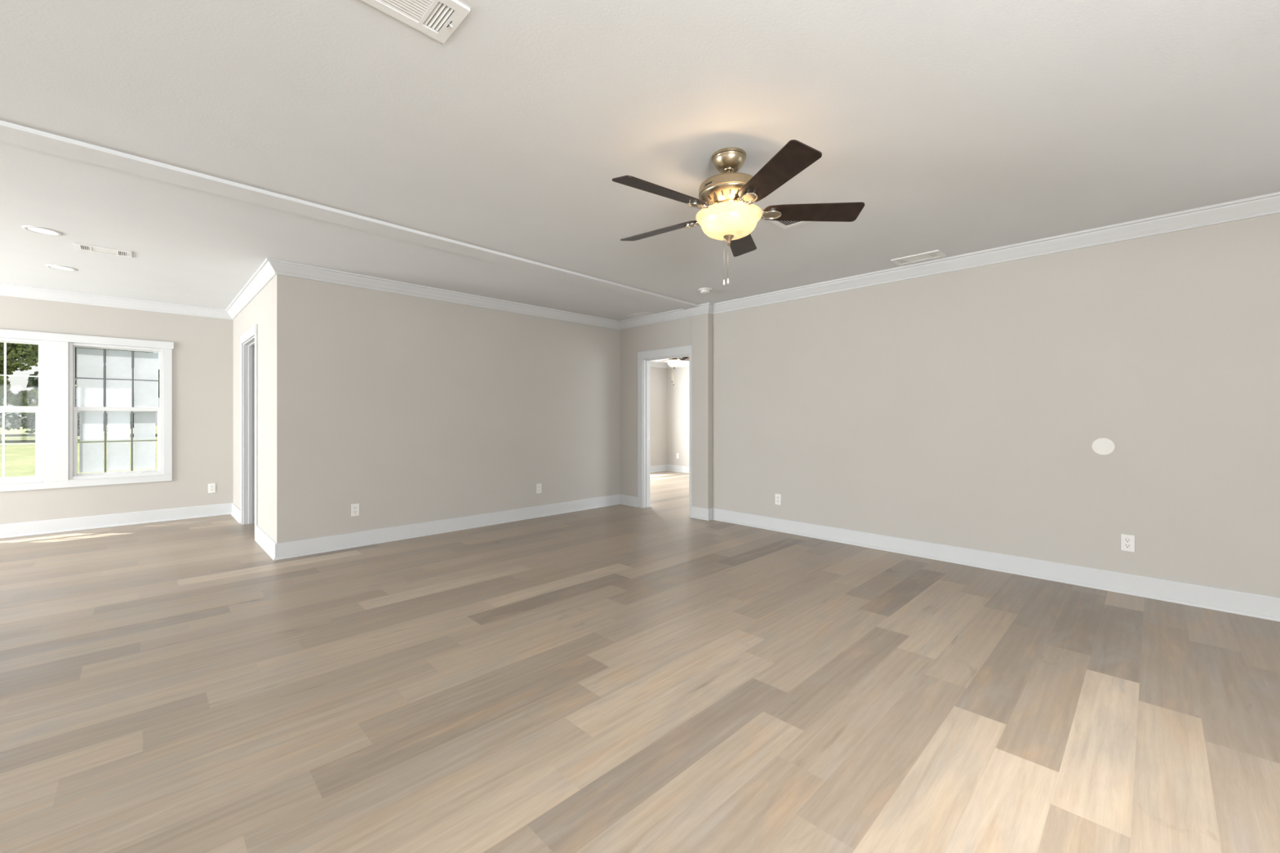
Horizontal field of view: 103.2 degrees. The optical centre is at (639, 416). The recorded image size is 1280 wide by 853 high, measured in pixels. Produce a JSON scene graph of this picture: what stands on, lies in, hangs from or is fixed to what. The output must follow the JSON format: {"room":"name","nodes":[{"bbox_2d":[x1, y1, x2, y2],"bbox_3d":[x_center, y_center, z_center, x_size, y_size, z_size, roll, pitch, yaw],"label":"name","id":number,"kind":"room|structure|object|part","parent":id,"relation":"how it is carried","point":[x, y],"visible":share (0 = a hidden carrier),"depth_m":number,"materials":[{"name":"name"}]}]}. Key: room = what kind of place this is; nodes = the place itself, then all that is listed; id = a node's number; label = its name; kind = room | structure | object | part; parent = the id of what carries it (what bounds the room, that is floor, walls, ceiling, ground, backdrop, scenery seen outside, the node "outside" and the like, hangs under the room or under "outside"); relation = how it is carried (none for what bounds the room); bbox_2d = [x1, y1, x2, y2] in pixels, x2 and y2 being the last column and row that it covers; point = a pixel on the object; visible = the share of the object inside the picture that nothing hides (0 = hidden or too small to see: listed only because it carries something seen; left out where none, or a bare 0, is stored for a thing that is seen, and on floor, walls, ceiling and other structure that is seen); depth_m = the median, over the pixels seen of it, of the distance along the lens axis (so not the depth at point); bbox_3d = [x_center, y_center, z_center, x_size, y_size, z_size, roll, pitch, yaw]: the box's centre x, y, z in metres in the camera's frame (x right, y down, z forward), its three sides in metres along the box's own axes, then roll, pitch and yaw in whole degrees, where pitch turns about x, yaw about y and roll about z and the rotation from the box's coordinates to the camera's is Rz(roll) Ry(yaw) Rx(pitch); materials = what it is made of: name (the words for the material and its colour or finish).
{"room":"empty living room","nodes":[
{"label":"empty living room","id":0,"kind":"room"},
{"bbox_2d":[0,295,233,524],"bbox_3d":[-5.839,-0.052,5.766,10.050,2.545,0.162,0,0,-45],"label":"wall","id":1,"kind":"structure","parent":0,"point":[202,353],"depth_m":5.81,"materials":[{"name":"beige paint"}]},
{"bbox_2d":[0,337,42,484],"bbox_3d":[-6.541,-0.059,5.078,0.742,1.478,0.116,0,0,-45],"label":"window","id":2,"kind":"structure","parent":1,"relation":"attached to","point":[37,410],"depth_m":5.26,"materials":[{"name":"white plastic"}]},
{"bbox_3d":[-6.559,-0.407,5.100,0.692,0.726,0.030,0,0,-45],"label":"sash","id":3,"kind":"part","parent":2,"relation":"part of","materials":[{"name":"white plastic"}]},
{"bbox_3d":[-6.533,0.268,5.074,0.692,0.754,0.030,0,0,-45],"label":"sash","id":4,"kind":"part","parent":2,"relation":"part of","materials":[{"name":"white plastic"}]},
{"bbox_2d":[68,342,164,479],"bbox_3d":[-5.885,-0.059,5.724,0.742,1.478,0.116,0,0,-45],"label":"window","id":5,"kind":"structure","parent":1,"relation":"attached to","point":[110,395],"depth_m":5.70,"materials":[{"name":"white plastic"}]},
{"bbox_3d":[-5.903,-0.407,5.746,0.692,0.726,0.030,0,0,-45],"label":"sash","id":6,"kind":"part","parent":5,"relation":"part of","materials":[{"name":"white plastic"}]},
{"bbox_3d":[-5.877,0.268,5.720,0.692,0.754,0.030,0,0,-45],"label":"sash","id":7,"kind":"part","parent":5,"relation":"part of","materials":[{"name":"white plastic"}]},
{"bbox_2d":[0,502,240,538],"bbox_3d":[-6.916,1.151,4.053,5.831,0.138,0.811,0,0,-45],"label":"baseboard","id":8,"kind":"structure","parent":1,"relation":"attached to","point":[54,526],"depth_m":5.65,"materials":[{"name":"white wood"}]},
{"bbox_2d":[208,483,215,493],"bbox_3d":[-5.267,0.878,6.239,0.070,0.115,0.009,0,0,-45],"label":"wall outlet","id":9,"kind":"object","parent":1,"relation":"attached to","point":[211,486],"visible":1,"depth_m":6.24,"materials":[{"name":"beige plastic"}]},
{"bbox_2d":[233,277,274,540],"bbox_3d":[-4.083,-0.052,5.473,0.200,2.545,2.763,0,0,-45],"label":"wall","id":10,"kind":"structure","parent":0,"point":[260,311],"depth_m":4.88,"materials":[{"name":"beige paint"}]},
{"bbox_2d":[240,324,257,538],"bbox_3d":[-4.103,0.151,5.492,0.236,2.138,1.085,0,0,-45],"label":"door frame","id":11,"kind":"structure","parent":10,"relation":"in","point":[249,340],"depth_m":5.75,"materials":[{"name":"white wood"}]},
{"bbox_2d":[274,274,620,543],"bbox_3d":[-1.732,-0.052,5.768,3.964,2.545,0.115,0,0,-45],"label":"wall partition","id":12,"kind":"structure","parent":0,"point":[405,409],"depth_m":5.23,"materials":[{"name":"beige paint"}]},
{"bbox_2d":[0,257,691,329],"bbox_3d":[-1.668,-1.275,1.548,9.795,0.108,11.746,0,0,-45],"label":"trim","id":13,"kind":"structure","parent":12,"relation":"attached to","point":[269,268],"depth_m":5.45,"materials":[{"name":"white wood"}]},
{"bbox_2d":[351,503,359,516],"bbox_3d":[-2.671,0.873,4.755,0.070,0.115,0.009,0,0,-45],"label":"wall outlet","id":14,"kind":"object","parent":12,"relation":"attached to","point":[354,507],"visible":1,"depth_m":4.75,"materials":[{"name":"beige plastic"}]},
{"bbox_2d":[536,483,541,493],"bbox_3d":[-1.229,0.873,6.176,0.070,0.115,0.009,0,0,-45],"label":"wall outlet","id":15,"kind":"object","parent":12,"relation":"attached to","point":[538,486],"visible":1,"depth_m":6.17,"materials":[{"name":"beige plastic"}]},
{"bbox_2d":[0,471,1279,852],"bbox_3d":[-0.378,1.220,2.878,13.740,0.001,12.147,0,0,-45],"label":"floor","id":16,"kind":"structure","parent":0,"point":[658,677],"depth_m":2.23,"materials":[{"name":"brown wood"}]},
{"bbox_2d":[254,493,637,560],"bbox_3d":[-1.915,1.151,5.935,4.093,0.138,1.008,0,0,-40],"label":"baseboard","id":17,"kind":"structure","parent":16,"relation":"on","point":[284,550],"depth_m":5.17,"materials":[{"name":"white wood"}]},
{"bbox_2d":[0,0,1279,320],"bbox_3d":[-1.643,-1.385,1.537,10.216,0.120,12.096,0,0,-45],"label":"ceiling","id":18,"kind":"structure","parent":0,"point":[958,126],"depth_m":2.33,"materials":[{"name":"white paint"}]},
{"bbox_2d":[21,225,62,235],"bbox_3d":[-4.248,-1.321,3.606,0.190,0.008,0.190,0,0,-45],"label":"recessed light","id":19,"kind":"object","parent":18,"relation":"in","point":[42,230],"visible":1,"depth_m":3.60,"materials":[{"name":"white plastic"}]},
{"bbox_2d":[44,264,77,271],"bbox_3d":[-5.138,-1.321,4.505,0.190,0.008,0.190,0,0,-45],"label":"recessed light","id":20,"kind":"object","parent":18,"relation":"in","point":[51,266],"visible":1,"depth_m":4.50,"materials":[{"name":"white"}]},
{"bbox_2d":[74,242,132,257],"bbox_3d":[-4.251,-1.314,4.024,0.310,0.021,0.200,0,0,-45],"label":"ceiling vent","id":21,"kind":"object","parent":18,"relation":"in","point":[82,246],"visible":1,"depth_m":4.01,"materials":[{"name":"metal"}]},
{"bbox_2d":[0,120,698,309],"bbox_3d":[-2.683,-1.319,2.600,0.210,0.031,9.838,0,0,44],"label":"trim","id":22,"kind":"structure","parent":18,"relation":"attached to","point":[11,133],"depth_m":3.06,"materials":[{"name":"white wood"}]},
{"bbox_2d":[361,0,470,43],"bbox_3d":[-0.749,-1.314,1.591,0.360,0.021,0.200,0,0,-45],"label":"ceiling vent","id":23,"kind":"object","parent":18,"relation":"in","point":[437,19],"visible":1,"depth_m":1.66,"materials":[{"name":"metal"}]},
{"bbox_2d":[626,311,653,317],"bbox_3d":[-0.004,-1.323,6.578,0.170,0.004,0.360,0,0,-45],"label":"ceiling vent","id":24,"kind":"object","parent":18,"relation":"in","point":[642,313],"visible":1,"depth_m":6.57,"materials":[{"name":"metal"}]},
{"bbox_2d":[697,287,711,293],"bbox_3d":[0.677,-1.306,5.270,0.144,0.039,0.144,0,0,-45],"label":"smoke detector","id":25,"kind":"object","parent":18,"relation":"attached to","point":[704,290],"visible":1,"depth_m":5.23,"materials":[{"name":"beige plastic"}]},
{"bbox_2d":[612,139,864,284],"bbox_3d":[0.418,-0.999,2.580,1.280,0.652,1.277,0,0,-45],"label":"ceiling fan","id":26,"kind":"object","parent":18,"relation":"hanging from","point":[728,213],"visible":1,"depth_m":2.47,"materials":[{"name":"brown wood"}]},
{"bbox_3d":[0.119,-1.036,2.827,0.495,0.043,0.145,0,0,37],"label":"blade","id":27,"kind":"part","parent":26,"relation":"part of","materials":[{"name":"brown wood"}]},
{"bbox_3d":[0.111,-1.036,2.339,0.495,0.043,0.145,0,0,-35],"label":"blade","id":28,"kind":"part","parent":26,"relation":"part of","materials":[{"name":"brown wood"}]},
{"bbox_3d":[0.451,-0.971,2.578,0.333,0.110,0.333,0,0,-45],"label":"lamp shade","id":29,"kind":"part","parent":26,"relation":"part of","materials":[{"name":"beige glass"}]},
{"bbox_3d":[0.586,-1.036,2.970,0.145,0.043,0.495,0,0,19],"label":"blade","id":30,"kind":"part","parent":26,"relation":"part of","materials":[{"name":"brown wood"}]},
{"bbox_3d":[0.573,-1.036,2.180,0.145,0.043,0.495,0,0,-17],"label":"blade","id":31,"kind":"part","parent":26,"relation":"part of","materials":[{"name":"brown wood"}]},
{"bbox_3d":[0.867,-1.036,2.571,0.495,0.043,0.145,0,0,1],"label":"blade","id":32,"kind":"part","parent":26,"relation":"part of","materials":[{"name":"brown wood"}]},
{"bbox_2d":[766,219,810,229],"bbox_3d":[0.957,-1.321,3.361,0.360,0.009,0.200,0,0,-45],"label":"ceiling vent","id":33,"kind":"object","parent":18,"relation":"in","point":[784,224],"visible":0.34,"depth_m":3.46,"materials":[{"name":"metal"}]},
{"bbox_2d":[890,249,946,265],"bbox_3d":[2.311,-1.321,4.219,0.200,0.009,0.360,0,0,-45],"label":"ceiling vent","id":34,"kind":"object","parent":18,"relation":"in","point":[934,254],"visible":1,"depth_m":4.20,"materials":[{"name":"metal"}]},
{"bbox_2d":[649,366,666,466],"bbox_3d":[-0.666,-0.005,10.333,3.730,2.450,0.140,0,0,-45],"label":"wall","id":35,"kind":"structure","parent":0,"point":[658,375],"depth_m":11.29,"materials":[{"name":"beige paint"}]},
{"bbox_2d":[620,313,711,508],"bbox_3d":[-0.676,-0.052,7.650,0.220,2.545,4.441,0,0,-45],"label":"wall","id":36,"kind":"structure","parent":0,"point":[673,333],"depth_m":6.28,"materials":[{"name":"beige paint"}]},
{"bbox_2d":[637,345,691,516],"bbox_3d":[0.369,0.174,6.540,0.151,2.092,0.990,0,0,-45],"label":"door frame","id":37,"kind":"structure","parent":36,"relation":"in","point":[644,357],"depth_m":6.79,"materials":[{"name":"white wood"}]},
{"bbox_2d":[688,191,1279,316],"bbox_3d":[-0.176,-1.275,0.076,9.856,0.108,7.555,0,0,-45],"label":"trim","id":38,"kind":"structure","parent":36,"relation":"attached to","point":[1269,203],"depth_m":3.83,"materials":[{"name":"white wood"}]},
{"bbox_2d":[649,358,688,363],"bbox_3d":[1.511,-1.260,8.154,3.805,0.120,6.300,0,0,-45],"label":"ceiling","id":39,"kind":"structure","parent":0,"point":[655,361],"depth_m":10.95,"materials":[{"name":"white paint"}]},
{"bbox_2d":[657,356,688,385],"bbox_3d":[0.642,-0.877,9.015,1.258,0.645,1.279,0,0,-45],"label":"ceiling fan","id":40,"kind":"object","parent":39,"relation":"hanging from","point":[673,362],"visible":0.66,"depth_m":8.93,"materials":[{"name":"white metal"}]},
{"bbox_3d":[0.607,-0.942,9.004,0.250,0.122,0.250,0,0,-45],"label":"lamp shade","id":41,"kind":"part","parent":40,"relation":"part of","materials":[{"name":"white glass"}]},
{"bbox_2d":[666,366,688,466],"bbox_3d":[2.788,-0.005,9.383,0.140,2.450,6.060,0,0,-45],"label":"wall","id":42,"kind":"structure","parent":0,"point":[677,394],"depth_m":11.26,"materials":[{"name":"beige paint"}]},
{"bbox_2d":[649,464,688,472],"bbox_3d":[1.410,1.151,8.125,3.590,0.138,5.920,0,0,-45],"label":"baseboard","id":43,"kind":"structure","parent":42,"relation":"attached to","point":[665,467],"depth_m":11.25,"materials":[{"name":"white wood"}]},
{"bbox_2d":[649,360,688,368],"bbox_3d":[1.410,-1.150,8.125,3.590,0.108,5.920,0,0,-45],"label":"trim","id":44,"kind":"structure","parent":42,"relation":"attached to","point":[653,364],"depth_m":11.17,"materials":[{"name":"white wood"}]},
{"bbox_2d":[711,213,1279,597],"bbox_3d":[3.473,-0.052,3.494,0.140,2.545,7.305,0,0,-45],"label":"wall","id":45,"kind":"structure","parent":0,"point":[967,407],"depth_m":3.85,"materials":[{"name":"beige paint"}]},
{"bbox_2d":[774,493,781,505],"bbox_3d":[1.474,0.882,5.417,0.009,0.115,0.070,0,0,-45],"label":"wall outlet","id":46,"kind":"object","parent":45,"relation":"attached to","point":[777,496],"visible":1,"depth_m":5.41,"materials":[{"name":"beige plastic"}]},
{"bbox_2d":[690,506,1279,622],"bbox_3d":[3.297,1.151,3.496,0.107,0.138,7.555,0,0,-45],"label":"baseboard","id":47,"kind":"structure","parent":45,"relation":"attached to","point":[1243,603],"depth_m":3.85,"materials":[{"name":"white wood"}]},
{"bbox_2d":[1091,437,1115,454],"bbox_3d":[3.277,0.210,3.589,0.005,0.121,0.121,0,0,-45],"label":"cover","id":48,"kind":"object","parent":45,"relation":"attached to","point":[1102,446],"visible":1,"depth_m":3.59,"materials":[{"name":"plastic"}]},
{"bbox_2d":[1120,533,1134,552],"bbox_3d":[3.363,0.871,3.498,0.009,0.115,0.070,0,0,-45],"label":"wall outlet","id":49,"kind":"object","parent":45,"relation":"attached to","point":[1127,541],"visible":1,"depth_m":3.50,"materials":[{"name":"beige plastic"}]},
{"bbox_2d":[1124,543,1131,548],"bbox_3d":[3.362,0.890,3.497,0.005,0.027,0.034,0,0,-45],"label":"receptacle","id":50,"kind":"object","parent":49,"relation":"attached to","point":[1126,545],"depth_m":3.49,"materials":[{"name":"beige plastic"}]},
{"bbox_2d":[1124,537,1131,542],"bbox_3d":[3.362,0.852,3.497,0.005,0.027,0.034,0,0,-45],"label":"receptacle","id":51,"kind":"object","parent":49,"relation":"attached to","point":[1126,540],"depth_m":3.49,"materials":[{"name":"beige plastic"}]},
{"label":"outside","id":52,"kind":"structure","parent":0,"visible":0},
{"bbox_2d":[0,426,157,477],"bbox_3d":[-65.782,2.070,52.552,200.000,0.237,150.000,0,0,-45],"label":"lawn","id":53,"kind":"structure","parent":52,"point":[20,459],"depth_m":29.30,"materials":[{"name":"green plant"}]},
{"bbox_2d":[0,403,35,433],"bbox_3d":[-60.549,0.031,51.014,5.323,4.324,3.539,0,0,-45],"label":"bush","id":54,"kind":"object","parent":53,"relation":"on","point":[25,424],"visible":0.29,"depth_m":49.75,"materials":[{"name":"grey plant"}]},
{"bbox_2d":[0,342,38,440],"bbox_3d":[-57.014,-3.396,43.950,7.000,11.345,7.284,0,0,-15],"label":"tree","id":55,"kind":"object","parent":53,"relation":"on","point":[29,353],"visible":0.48,"depth_m":44.91,"materials":[{"name":"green plant"}]},
{"bbox_2d":[26,346,153,435],"bbox_3d":[-63.508,-7.399,58.849,10.194,19.958,10.927,0,0,-45],"label":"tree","id":56,"kind":"object","parent":53,"relation":"on","point":[33,382],"visible":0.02,"depth_m":56.51,"materials":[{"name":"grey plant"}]},
{"bbox_2d":[103,401,133,431],"bbox_3d":[-55.791,-0.017,54.475,5.187,4.421,3.897,0,0,-45],"label":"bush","id":57,"kind":"object","parent":53,"relation":"on","point":[131,402],"visible":0.02,"depth_m":54.16,"materials":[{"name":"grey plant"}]},
{"bbox_2d":[158,369,159,397],"bbox_3d":[-59.627,-7.021,66.792,8.433,19.718,9.166,0,0,-45],"label":"tree","id":58,"kind":"object","parent":53,"relation":"on","point":[158,370],"visible":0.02,"depth_m":63.30,"materials":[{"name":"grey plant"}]}
]}

